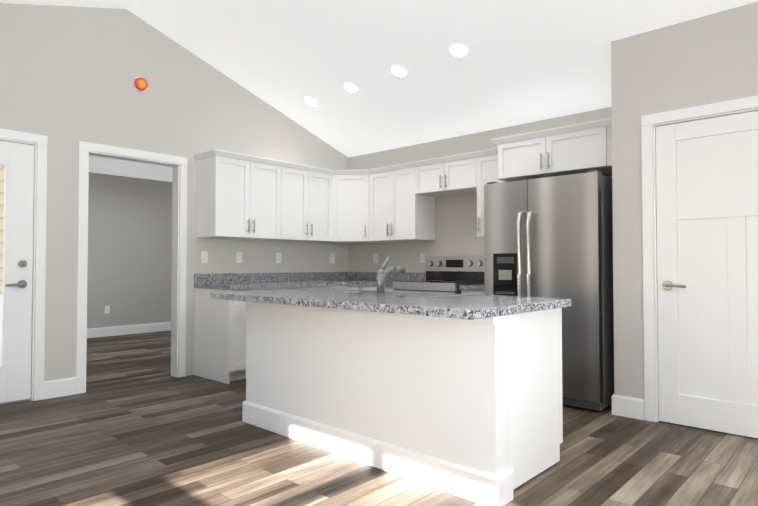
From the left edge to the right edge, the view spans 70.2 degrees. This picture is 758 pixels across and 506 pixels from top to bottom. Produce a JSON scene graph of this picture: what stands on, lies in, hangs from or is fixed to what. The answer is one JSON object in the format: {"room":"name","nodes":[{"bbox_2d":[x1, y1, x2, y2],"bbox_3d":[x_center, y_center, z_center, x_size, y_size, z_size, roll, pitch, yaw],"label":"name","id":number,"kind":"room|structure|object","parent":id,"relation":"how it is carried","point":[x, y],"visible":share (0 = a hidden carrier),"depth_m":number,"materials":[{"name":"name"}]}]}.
{"room":"kitchen","nodes":[
{"label":"kitchen","id":0,"kind":"room"},
{"bbox_2d":[87,172,171,328],"bbox_3d":[-4.015,0.036,8.292,0.120,2.440,4.150,-1,-2,42],"label":"wall","id":1,"kind":"structure","parent":0,"point":[129,276],"depth_m":8.34,"materials":[{"name":"paint"}]},
{"bbox_2d":[0,165,4,365],"bbox_3d":[-6.090,-0.165,7.365,8.878,3.000,0.023,-1,-2,42],"label":"siding","id":2,"kind":"object","parent":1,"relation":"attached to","point":[1,219],"depth_m":4.92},
{"bbox_2d":[105,306,109,313],"bbox_3d":[-4.085,0.852,8.101,0.008,0.116,0.072,-1,-2,42],"label":"electrical outlet","id":3,"kind":"object","parent":1,"relation":"attached to","point":[107,309],"visible":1,"depth_m":8.10,"materials":[{"name":"white plastic"}]},
{"bbox_2d":[87,322,170,337],"bbox_3d":[-3.965,1.184,8.220,0.015,0.140,3.910,-1,-2,42],"label":"baseboard","id":4,"kind":"structure","parent":1,"relation":"attached to","point":[123,330],"depth_m":8.31,"materials":[{"name":"white wood"}]},
{"bbox_2d":[89,155,171,181],"bbox_3d":[-2.732,-1.260,7.145,3.600,0.100,4.150,-1,-2,42],"label":"ceiling","id":5,"kind":"structure","parent":0,"point":[112,166],"depth_m":7.65,"materials":[{"name":"white paint"}]},
{"bbox_2d":[0,3,348,390],"bbox_3d":[-2.289,-0.515,4.858,0.120,3.387,5.740,-1,-2,42],"label":"wall","id":6,"kind":"structure","parent":0,"point":[68,74],"depth_m":4.79,"materials":[{"name":"paint"}]},
{"bbox_2d":[0,141,33,402],"bbox_3d":[-3.046,0.136,3.933,0.115,2.003,0.905,-1,-2,42],"label":"exterior door","id":7,"kind":"structure","parent":6,"relation":"in","point":[17,160],"depth_m":4.19,"materials":[{"name":"white wood"}]},
{"bbox_2d":[0,129,186,405],"bbox_3d":[-2.683,0.114,4.415,0.158,2.110,2.275,-1,-2,42],"label":"trim","id":8,"kind":"structure","parent":6,"relation":"attached to","point":[178,164],"depth_m":4.52,"materials":[{"name":"white wood"}]},
{"bbox_2d":[133,77,147,91],"bbox_3d":[-2.161,-1.536,4.899,0.042,0.136,0.136,-1,-2,42],"label":"smoke detector","id":9,"kind":"object","parent":6,"relation":"attached to","point":[140,84],"visible":1,"depth_m":4.88,"materials":[{"name":"orange plastic"}]},
{"bbox_2d":[201,251,207,262],"bbox_3d":[-1.735,0.040,5.355,0.008,0.116,0.072,-1,-2,42],"label":"electrical outlet","id":10,"kind":"object","parent":6,"relation":"attached to","point":[204,256],"visible":1,"depth_m":5.35,"materials":[{"name":"white plastic"}]},
{"bbox_2d":[193,150,276,240],"bbox_3d":[-1.389,-0.552,5.485,0.356,0.810,0.819,-1,-2,42],"label":"upper cabinet","id":11,"kind":"object","parent":6,"relation":"attached to","point":[244,196],"depth_m":5.26,"materials":[{"name":"white wood"}]},
{"bbox_2d":[236,252,241,262],"bbox_3d":[-1.465,0.046,5.650,0.008,0.116,0.072,-1,-2,42],"label":"electrical outlet","id":12,"kind":"object","parent":6,"relation":"attached to","point":[238,257],"visible":1,"depth_m":5.64,"materials":[{"name":"white plastic"}]},
{"bbox_2d":[194,272,349,283],"bbox_3d":[-1.098,0.271,6.033,0.020,0.100,2.088,-1,-2,42],"label":"backsplash","id":13,"kind":"structure","parent":6,"relation":"attached to","point":[216,278],"depth_m":5.81,"materials":[{"name":"grey stone"}]},
{"bbox_2d":[276,253,281,262],"bbox_3d":[-1.120,0.055,6.026,0.008,0.116,0.072,-1,-2,42],"label":"electrical outlet","id":14,"kind":"object","parent":6,"relation":"attached to","point":[278,257],"visible":1,"depth_m":6.02,"materials":[{"name":"white plastic"}]},
{"bbox_2d":[277,160,332,241],"bbox_3d":[-0.894,-0.541,5.989,0.406,0.810,0.831,-1,-2,42],"label":"upper cabinet","id":15,"kind":"object","parent":6,"relation":"attached to","point":[304,192],"depth_m":5.86,"materials":[{"name":"white wood"}]},
{"bbox_2d":[330,254,334,262],"bbox_3d":[-0.573,0.068,6.623,0.008,0.116,0.072,-1,-2,42],"label":"electrical outlet","id":16,"kind":"object","parent":6,"relation":"attached to","point":[332,258],"visible":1,"depth_m":6.62,"materials":[{"name":"white plastic"}]},
{"bbox_2d":[0,331,757,505],"bbox_3d":[-0.733,1.180,3.787,11.070,0.050,6.320,-1,-2,42],"label":"floor","id":17,"kind":"structure","parent":0,"point":[136,423],"depth_m":2.98,"materials":[{"name":"brown wood"}]},
{"bbox_2d":[194,288,245,383],"bbox_3d":[-1.400,0.765,5.251,0.617,0.844,0.534,-1,-2,42],"label":"base cabinet","id":18,"kind":"object","parent":17,"relation":"on","point":[219,340],"depth_m":4.98,"materials":[{"name":"white wood"}]},
{"bbox_2d":[194,280,410,291],"bbox_3d":[-0.603,0.331,5.591,1.346,0.040,2.108,-1,-2,42],"label":"countertop","id":19,"kind":"structure","parent":18,"relation":"on","point":[262,284],"depth_m":5.56,"materials":[{"name":"grey stone"}]},
{"bbox_2d":[350,288,373,289],"bbox_3d":[0.009,0.783,6.032,0.444,0.844,0.617,-1,-2,42],"label":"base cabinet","id":20,"kind":"object","parent":17,"relation":"on","point":[350,288],"depth_m":5.77,"materials":[{"name":"white wood"}]},
{"bbox_2d":[374,288,393,290],"bbox_3d":[0.241,0.778,5.819,0.423,0.844,0.617,-1,-2,42],"label":"base cabinet","id":21,"kind":"object","parent":17,"relation":"on","point":[386,289],"depth_m":5.55,"materials":[{"name":"white wood"}]},
{"bbox_2d":[242,304,570,505],"bbox_3d":[0.060,0.722,3.322,1.972,0.844,0.801,-1,-2,42],"label":"kitchen island","id":22,"kind":"object","parent":17,"relation":"on","point":[460,395],"depth_m":2.76,"materials":[{"name":"white paint"}]},
{"bbox_2d":[209,288,364,303],"bbox_3d":[-0.558,0.289,3.745,0.670,0.040,0.985,-1,-2,42],"label":"island countertop","id":23,"kind":"structure","parent":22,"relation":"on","point":[249,297],"depth_m":3.50,"materials":[{"name":"grey stone"}]},
{"bbox_2d":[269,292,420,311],"bbox_3d":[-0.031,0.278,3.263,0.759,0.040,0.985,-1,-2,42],"label":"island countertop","id":24,"kind":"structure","parent":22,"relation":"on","point":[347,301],"depth_m":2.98,"materials":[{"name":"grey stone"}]},
{"bbox_2d":[358,285,365,293],"bbox_3d":[-0.106,0.232,3.433,0.044,0.058,0.068,-1,-2,42],"label":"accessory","id":25,"kind":"object","parent":24,"relation":"on","point":[361,289],"visible":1,"depth_m":3.42,"materials":[{"name":"silver metal"}]},
{"bbox_2d":[375,257,405,294],"bbox_3d":[0.072,0.142,3.379,0.068,0.237,0.249,-1,-2,42],"label":"faucet","id":26,"kind":"object","parent":24,"relation":"on","point":[382,273],"visible":1,"depth_m":3.30,"materials":[{"name":"silver metal"}]},
{"bbox_2d":[365,290,468,295],"bbox_3d":[0.150,0.358,3.458,0.784,0.198,0.314,-1,-2,42],"label":"sink","id":27,"kind":"object","parent":24,"relation":"in","point":[387,293],"depth_m":3.49,"materials":[{"name":"silver metal"}]},
{"bbox_2d":[361,296,570,319],"bbox_3d":[0.483,0.268,2.792,0.636,0.040,0.985,-1,-2,42],"label":"island countertop","id":28,"kind":"structure","parent":22,"relation":"on","point":[443,307],"depth_m":2.55,"materials":[{"name":"grey stone"}]},
{"bbox_2d":[392,255,484,293],"bbox_3d":[0.619,0.608,5.357,0.752,1.165,0.738,-1,-2,42],"label":"range","id":29,"kind":"object","parent":17,"relation":"on","point":[447,274],"visible":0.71,"depth_m":5.39,"materials":[{"name":"grey metal"}]},
{"bbox_2d":[461,292,484,294],"bbox_3d":[1.074,0.761,5.057,0.308,0.844,0.617,-1,-2,42],"label":"base cabinet","id":30,"kind":"object","parent":17,"relation":"on","point":[470,293],"depth_m":4.84,"materials":[{"name":"white wood"}]},
{"bbox_2d":[459,284,484,291],"bbox_3d":[1.067,0.319,5.055,0.313,0.040,0.643,-1,-2,42],"label":"countertop","id":31,"kind":"structure","parent":30,"relation":"on","point":[478,287],"depth_m":4.87,"materials":[{"name":"grey stone"}]},
{"bbox_2d":[484,170,613,410],"bbox_3d":[1.481,0.288,4.458,0.940,1.763,0.910,-1,-2,42],"label":"refrigerator","id":32,"kind":"object","parent":17,"relation":"on","point":[548,237],"visible":0.58,"depth_m":4.04,"materials":[{"name":"grey metal"}]},
{"bbox_2d":[0,0,757,156],"bbox_3d":[0.410,-1.810,2.414,7.440,1.067,5.740,-1,-2,42],"label":"ceiling","id":33,"kind":"structure","parent":0,"point":[524,61],"depth_m":4.65,"materials":[{"name":"white paint"}]},
{"bbox_2d":[303,97,318,106],"bbox_3d":[-0.719,-1.600,5.708,0.170,0.060,0.163,-1,-2,42],"label":"recessed light","id":34,"kind":"object","parent":33,"relation":"in","point":[310,101],"visible":1,"depth_m":5.70,"materials":[{"name":"white"}]},
{"bbox_2d":[343,82,359,92],"bbox_3d":[-0.272,-1.617,5.271,0.170,0.059,0.163,-1,-2,42],"label":"recessed light","id":35,"kind":"object","parent":33,"relation":"in","point":[351,87],"visible":1,"depth_m":5.26,"materials":[{"name":"white"}]},
{"bbox_2d":[390,65,408,77],"bbox_3d":[0.182,-1.629,4.842,0.170,0.060,0.163,-1,-2,42],"label":"recessed light","id":36,"kind":"object","parent":33,"relation":"in","point":[399,71],"visible":1,"depth_m":4.83,"materials":[{"name":"white"}]},
{"bbox_2d":[448,44,468,57],"bbox_3d":[0.648,-1.646,4.388,0.170,0.059,0.163,-1,-2,42],"label":"recessed light","id":37,"kind":"object","parent":33,"relation":"in","point":[458,50],"visible":1,"depth_m":4.38,"materials":[{"name":"white"}]},
{"bbox_2d":[348,107,611,272],"bbox_3d":[2.352,-0.051,4.407,7.320,2.440,0.120,-1,-2,42],"label":"wall","id":38,"kind":"structure","parent":0,"point":[455,225],"depth_m":5.84,"materials":[{"name":"paint"}]},
{"bbox_2d":[321,169,376,243],"bbox_3d":[-0.330,-0.533,6.344,0.757,0.810,0.658,-1,-2,42],"label":"upper cabinet","id":39,"kind":"object","parent":38,"relation":"attached to","point":[350,187],"depth_m":6.14,"materials":[{"name":"white wood"}]},
{"bbox_2d":[373,254,377,262],"bbox_3d":[-0.044,0.066,6.512,0.072,0.116,0.008,-1,-2,42],"label":"electrical outlet","id":40,"kind":"object","parent":38,"relation":"attached to","point":[375,258],"visible":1,"depth_m":6.51,"materials":[{"name":"white plastic"}]},
{"bbox_2d":[350,272,424,279],"bbox_3d":[0.500,0.270,5.999,2.423,0.100,0.020,-1,-2,42],"label":"backsplash","id":41,"kind":"structure","parent":38,"relation":"attached to","point":[353,275],"depth_m":6.32,"materials":[{"name":"grey stone"}]},
{"bbox_2d":[369,162,434,241],"bbox_3d":[0.219,-0.539,6.020,0.725,0.808,0.395,-1,-2,42],"label":"upper cabinet","id":42,"kind":"object","parent":38,"relation":"attached to","point":[397,213],"depth_m":5.85,"materials":[{"name":"white wood"}]},
{"bbox_2d":[420,253,424,262],"bbox_3d":[0.487,0.055,6.025,0.072,0.116,0.008,-1,-2,42],"label":"electrical outlet","id":43,"kind":"object","parent":38,"relation":"attached to","point":[422,257],"visible":1,"depth_m":6.02,"materials":[{"name":"white plastic"}]},
{"bbox_2d":[417,151,476,197],"bbox_3d":[0.777,-0.788,5.540,0.753,0.333,0.357,-1,-2,42],"label":"upper cabinet","id":44,"kind":"object","parent":38,"relation":"attached to","point":[451,175],"depth_m":5.39,"materials":[{"name":"white wood"}]},
{"bbox_2d":[473,150,501,236],"bbox_3d":[1.165,-0.558,5.179,0.300,0.808,0.357,-1,-2,42],"label":"upper cabinet","id":45,"kind":"object","parent":38,"relation":"attached to","point":[484,157],"depth_m":5.11,"materials":[{"name":"white wood"}]},
{"bbox_2d":[493,118,611,181],"bbox_3d":[1.629,-0.846,4.659,1.095,0.360,0.507,-1,-2,42],"label":"upper cabinet","id":46,"kind":"object","parent":38,"relation":"attached to","point":[584,147],"depth_m":4.48,"materials":[{"name":"white wood"}]},
{"bbox_2d":[611,2,757,419],"bbox_3d":[3.305,-0.228,2.933,3.680,2.727,0.769,-1,-2,42],"label":"wall","id":47,"kind":"structure","parent":0,"point":[707,59],"depth_m":3.76,"materials":[{"name":"paint"}]},
{"bbox_2d":[611,394,643,414],"bbox_3d":[1.930,1.093,4.139,0.015,0.140,0.765,-1,-2,42],"label":"baseboard","id":48,"kind":"structure","parent":47,"relation":"attached to","point":[625,406],"depth_m":3.82,"materials":[{"name":"white wood"}]},
{"bbox_2d":[641,96,757,421],"bbox_3d":[2.276,0.091,3.417,1.090,2.110,0.138,-1,-2,42],"label":"door frame","id":49,"kind":"structure","parent":47,"relation":"attached to","point":[650,123],"depth_m":3.70,"materials":[{"name":"white wood"}]},
{"bbox_2d":[656,111,757,437],"bbox_3d":[2.238,0.129,3.375,0.920,2.016,0.100,-1,-2,42],"label":"pantry door","id":50,"kind":"structure","parent":47,"relation":"in","point":[707,217],"depth_m":3.50,"materials":[{"name":"white wood"}]}
]}

